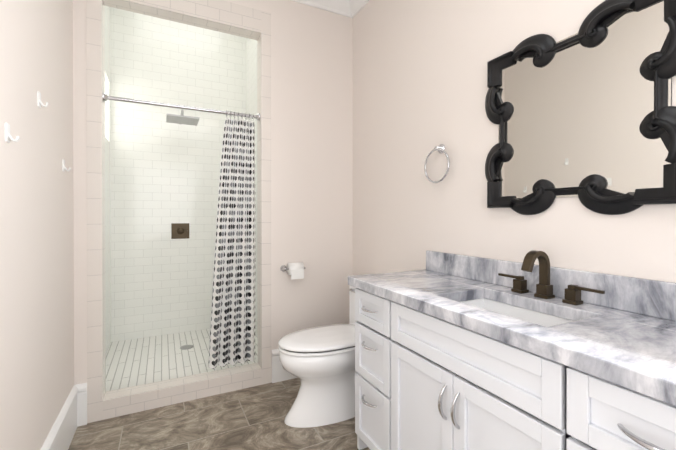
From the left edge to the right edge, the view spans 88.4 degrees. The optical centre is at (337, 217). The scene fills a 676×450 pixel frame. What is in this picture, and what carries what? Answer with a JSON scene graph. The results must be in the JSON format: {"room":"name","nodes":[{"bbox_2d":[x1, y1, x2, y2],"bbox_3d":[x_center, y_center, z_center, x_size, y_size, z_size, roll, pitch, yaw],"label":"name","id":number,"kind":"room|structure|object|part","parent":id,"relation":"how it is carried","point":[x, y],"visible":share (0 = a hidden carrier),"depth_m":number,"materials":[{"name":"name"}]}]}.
{"room":"bathroom","nodes":[
{"label":"bathroom","id":0,"kind":"room"},
{"bbox_2d":[0,0,73,449],"bbox_3d":[-0.708,-0.251,0.241,0.120,2.960,4.180,0,0,-27],"label":"wall","id":1,"kind":"structure","parent":0,"point":[36,277],"depth_m":1.42,"materials":[{"name":"white paint"}]},
{"bbox_2d":[5,123,19,142],"bbox_3d":[-1.089,-0.281,1.163,0.034,0.062,0.028,0,0,-27],"label":"hook","id":2,"kind":"object","parent":1,"relation":"attached to","point":[8,136],"visible":1,"depth_m":1.16,"materials":[{"name":"white plastic"}]},
{"bbox_2d":[37,91,47,107],"bbox_3d":[-1.240,-0.493,1.461,0.034,0.062,0.028,0,0,-27],"label":"hook","id":3,"kind":"object","parent":1,"relation":"attached to","point":[39,103],"visible":1,"depth_m":1.45,"materials":[{"name":"white plastic"}]},
{"bbox_2d":[40,385,77,449],"bbox_3d":[-0.644,1.109,0.279,0.024,0.240,3.940,0,0,-27],"label":"baseboard","id":4,"kind":"structure","parent":1,"relation":"attached to","point":[62,432],"depth_m":1.78,"materials":[{"name":"white wood"}]},
{"bbox_2d":[62,159,70,171],"bbox_3d":[-1.421,-0.269,1.819,0.034,0.062,0.028,0,0,-27],"label":"hook","id":5,"kind":"object","parent":1,"relation":"attached to","point":[64,168],"visible":1,"depth_m":1.81,"materials":[{"name":"white plastic"}]},
{"bbox_2d":[105,6,110,352],"bbox_3d":[-1.859,-0.482,2.616,0.120,3.400,1.100,0,0,-27],"label":"wall","id":6,"kind":"structure","parent":0,"point":[107,196],"depth_m":3.01,"materials":[{"name":"tile"}]},
{"bbox_2d":[110,7,245,341],"bbox_3d":[-1.540,-0.485,3.461,1.450,3.400,0.120,0,0,-27],"label":"wall","id":7,"kind":"structure","parent":0,"point":[164,174],"depth_m":3.33,"materials":[{"name":"tile"}]},
{"bbox_2d":[171,223,188,238],"bbox_3d":[-1.527,0.135,3.371,0.160,0.150,0.059,0,0,-27],"label":"shower valve","id":8,"kind":"object","parent":7,"relation":"attached to","point":[179,230],"visible":1,"depth_m":3.38,"materials":[{"name":"brown metal"}]},
{"bbox_2d":[166,109,199,125],"bbox_3d":[-1.413,-0.899,3.140,0.250,0.130,0.566,0,0,-27],"label":"shower head","id":9,"kind":"object","parent":7,"relation":"attached to","point":[181,118],"visible":0.98,"depth_m":2.99},
{"bbox_2d":[106,329,257,390],"bbox_3d":[-1.265,1.174,2.924,1.210,0.085,1.100,0,0,-27],"label":"floor","id":10,"kind":"structure","parent":0,"point":[136,362],"depth_m":2.77,"materials":[{"name":"tile"}]},
{"bbox_2d":[180,345,193,349],"bbox_3d":[-1.315,1.130,3.022,0.109,0.005,0.109,0,0,-27],"label":"shower drain","id":11,"kind":"object","parent":10,"relation":"on","point":[185,347],"visible":1,"depth_m":3.01,"materials":[{"name":"silver metal"}]},
{"bbox_2d":[73,0,352,384],"bbox_3d":[-0.738,-0.261,2.500,1.865,2.960,0.120,0,0,-27],"label":"wall","id":12,"kind":"structure","parent":0,"point":[311,139],"depth_m":2.67,"materials":[{"name":"white paint"}]},
{"bbox_2d":[75,383,86,426],"bbox_3d":[-1.510,1.101,2.035,0.063,0.240,0.024,0,0,-27],"label":"baseboard","id":13,"kind":"structure","parent":12,"relation":"attached to","point":[82,406],"depth_m":2.03,"materials":[{"name":"white wood"}]},
{"bbox_2d":[86,0,270,422],"bbox_3d":[-1.016,-0.138,2.358,1.114,2.715,0.124,0,0,-27],"label":"jamb","id":14,"kind":"object","parent":12,"relation":"attached to","point":[223,16],"visible":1,"depth_m":2.25,"materials":[{"name":"tile"}]},
{"bbox_2d":[103,92,259,120],"bbox_3d":[-1.015,-0.741,2.358,0.965,0.055,0.055,0,0,-27],"label":"curtain rod","id":15,"kind":"object","parent":12,"relation":"attached to","point":[106,97],"visible":1,"depth_m":2.31,"materials":[{"name":"silver metal"}]},
{"bbox_2d":[208,110,254,368],"bbox_3d":[-0.758,0.149,2.497,0.335,1.820,0.073,0,0,-27],"label":"shower curtain","id":16,"kind":"object","parent":15,"relation":"hanging from","point":[232,333],"visible":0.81,"depth_m":2.51,"materials":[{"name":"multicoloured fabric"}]},
{"bbox_2d":[272,349,297,382],"bbox_3d":[-0.179,1.098,2.708,0.685,0.240,0.024,0,0,-27],"label":"baseboard","id":17,"kind":"structure","parent":12,"relation":"attached to","point":[279,373],"depth_m":2.57,"materials":[{"name":"white wood"}]},
{"bbox_2d":[280,262,304,279],"bbox_3d":[-0.330,0.396,2.589,0.179,0.115,0.098,0,0,-27],"label":"toilet paper holder","id":18,"kind":"object","parent":12,"relation":"attached to","point":[295,270],"visible":1,"depth_m":2.56,"materials":[{"name":"white paper"}]},
{"bbox_2d":[292,0,352,17],"bbox_3d":[-0.692,-1.688,2.402,1.865,0.105,0.085,0,0,-27],"label":"crown molding","id":19,"kind":"structure","parent":12,"relation":"attached to","point":[341,7],"depth_m":2.74,"materials":[{"name":"white"}]},
{"bbox_2d":[68,378,369,449],"bbox_3d":[0.200,1.277,0.651,2.105,0.100,4.080,0,0,-27],"label":"floor","id":20,"kind":"structure","parent":0,"point":[251,418],"depth_m":2.01,"materials":[{"name":"tile"}]},
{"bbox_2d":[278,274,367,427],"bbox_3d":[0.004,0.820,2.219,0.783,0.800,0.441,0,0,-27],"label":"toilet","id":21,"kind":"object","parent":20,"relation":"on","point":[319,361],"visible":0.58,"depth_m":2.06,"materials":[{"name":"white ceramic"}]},
{"bbox_3d":[0.258,0.620,2.346,0.214,0.400,0.441,0,0,-27],"label":"tank","id":22,"kind":"part","parent":21,"relation":"part of","materials":[{"name":"white ceramic"}]},
{"bbox_2d":[355,288,675,449],"bbox_3d":[0.724,0.793,1.073,0.543,0.864,1.925,0,0,-27],"label":"bathroom vanity","id":23,"kind":"object","parent":20,"relation":"on","point":[424,381],"visible":0.83,"depth_m":1.14,"materials":[{"name":"white wood"}]},
{"bbox_2d":[348,250,675,405],"bbox_3d":[0.726,0.356,1.086,0.529,0.312,1.950,0,0,-27],"label":"countertop","id":24,"kind":"structure","parent":23,"relation":"on","point":[621,331],"depth_m":1.14,"materials":[{"name":"stone"}]},
{"bbox_2d":[462,298,571,326],"bbox_3d":[0.624,0.435,1.267,0.316,0.152,0.491,0,0,-27],"label":"sink","id":25,"kind":"object","parent":24,"relation":"in","point":[538,316],"depth_m":1.38,"materials":[{"name":"white ceramic"}]},
{"bbox_2d":[498,250,604,304],"bbox_3d":[0.767,0.221,1.339,0.144,0.184,0.410,0,0,-27],"label":"faucet","id":26,"kind":"object","parent":24,"relation":"on","point":[544,290],"visible":1,"depth_m":1.34,"materials":[{"name":"brown metal"}]},
{"bbox_3d":[0.744,0.280,1.487,0.048,0.066,0.124,0,0,-27],"label":"handle","id":27,"kind":"part","parent":26,"relation":"part of","materials":[{"name":"brown metal"}]},
{"bbox_3d":[0.873,0.281,1.232,0.048,0.066,0.124,0,0,-27],"label":"handle","id":28,"kind":"part","parent":26,"relation":"part of","materials":[{"name":"brown metal"}]},
{"bbox_2d":[246,38,256,336],"bbox_3d":[-0.672,-0.484,3.216,0.120,3.400,1.100,0,0,-27],"label":"wall","id":29,"kind":"structure","parent":0,"point":[251,76],"depth_m":3.34,"materials":[{"name":"tile"}]},
{"bbox_2d":[353,0,675,282],"bbox_3d":[1.063,-0.255,1.136,0.120,2.960,4.180,0,0,-27],"label":"wall","id":30,"kind":"structure","parent":0,"point":[420,89],"depth_m":1.90,"materials":[{"name":"white paint"}]},
{"bbox_2d":[349,0,369,17],"bbox_3d":[0.972,-1.683,1.083,0.085,0.105,3.940,0,0,-27],"label":"crown molding","id":31,"kind":"structure","parent":30,"relation":"attached to","point":[356,6],"depth_m":2.74,"materials":[{"name":"white"}]},
{"bbox_2d":[424,144,449,182],"bbox_3d":[0.564,-0.299,1.942,0.047,0.221,0.196,0,0,-27],"label":"towel ring","id":32,"kind":"object","parent":30,"relation":"attached to","point":[440,148],"visible":1,"depth_m":1.93,"materials":[{"name":"silver metal"}]},
{"bbox_2d":[485,0,675,214],"bbox_3d":[0.872,-0.386,1.335,0.042,0.754,0.754,0,0,-27],"label":"mirror","id":33,"kind":"object","parent":30,"relation":"attached to","point":[586,114],"visible":1,"depth_m":1.26,"materials":[{"name":"black mirror"}]}
]}

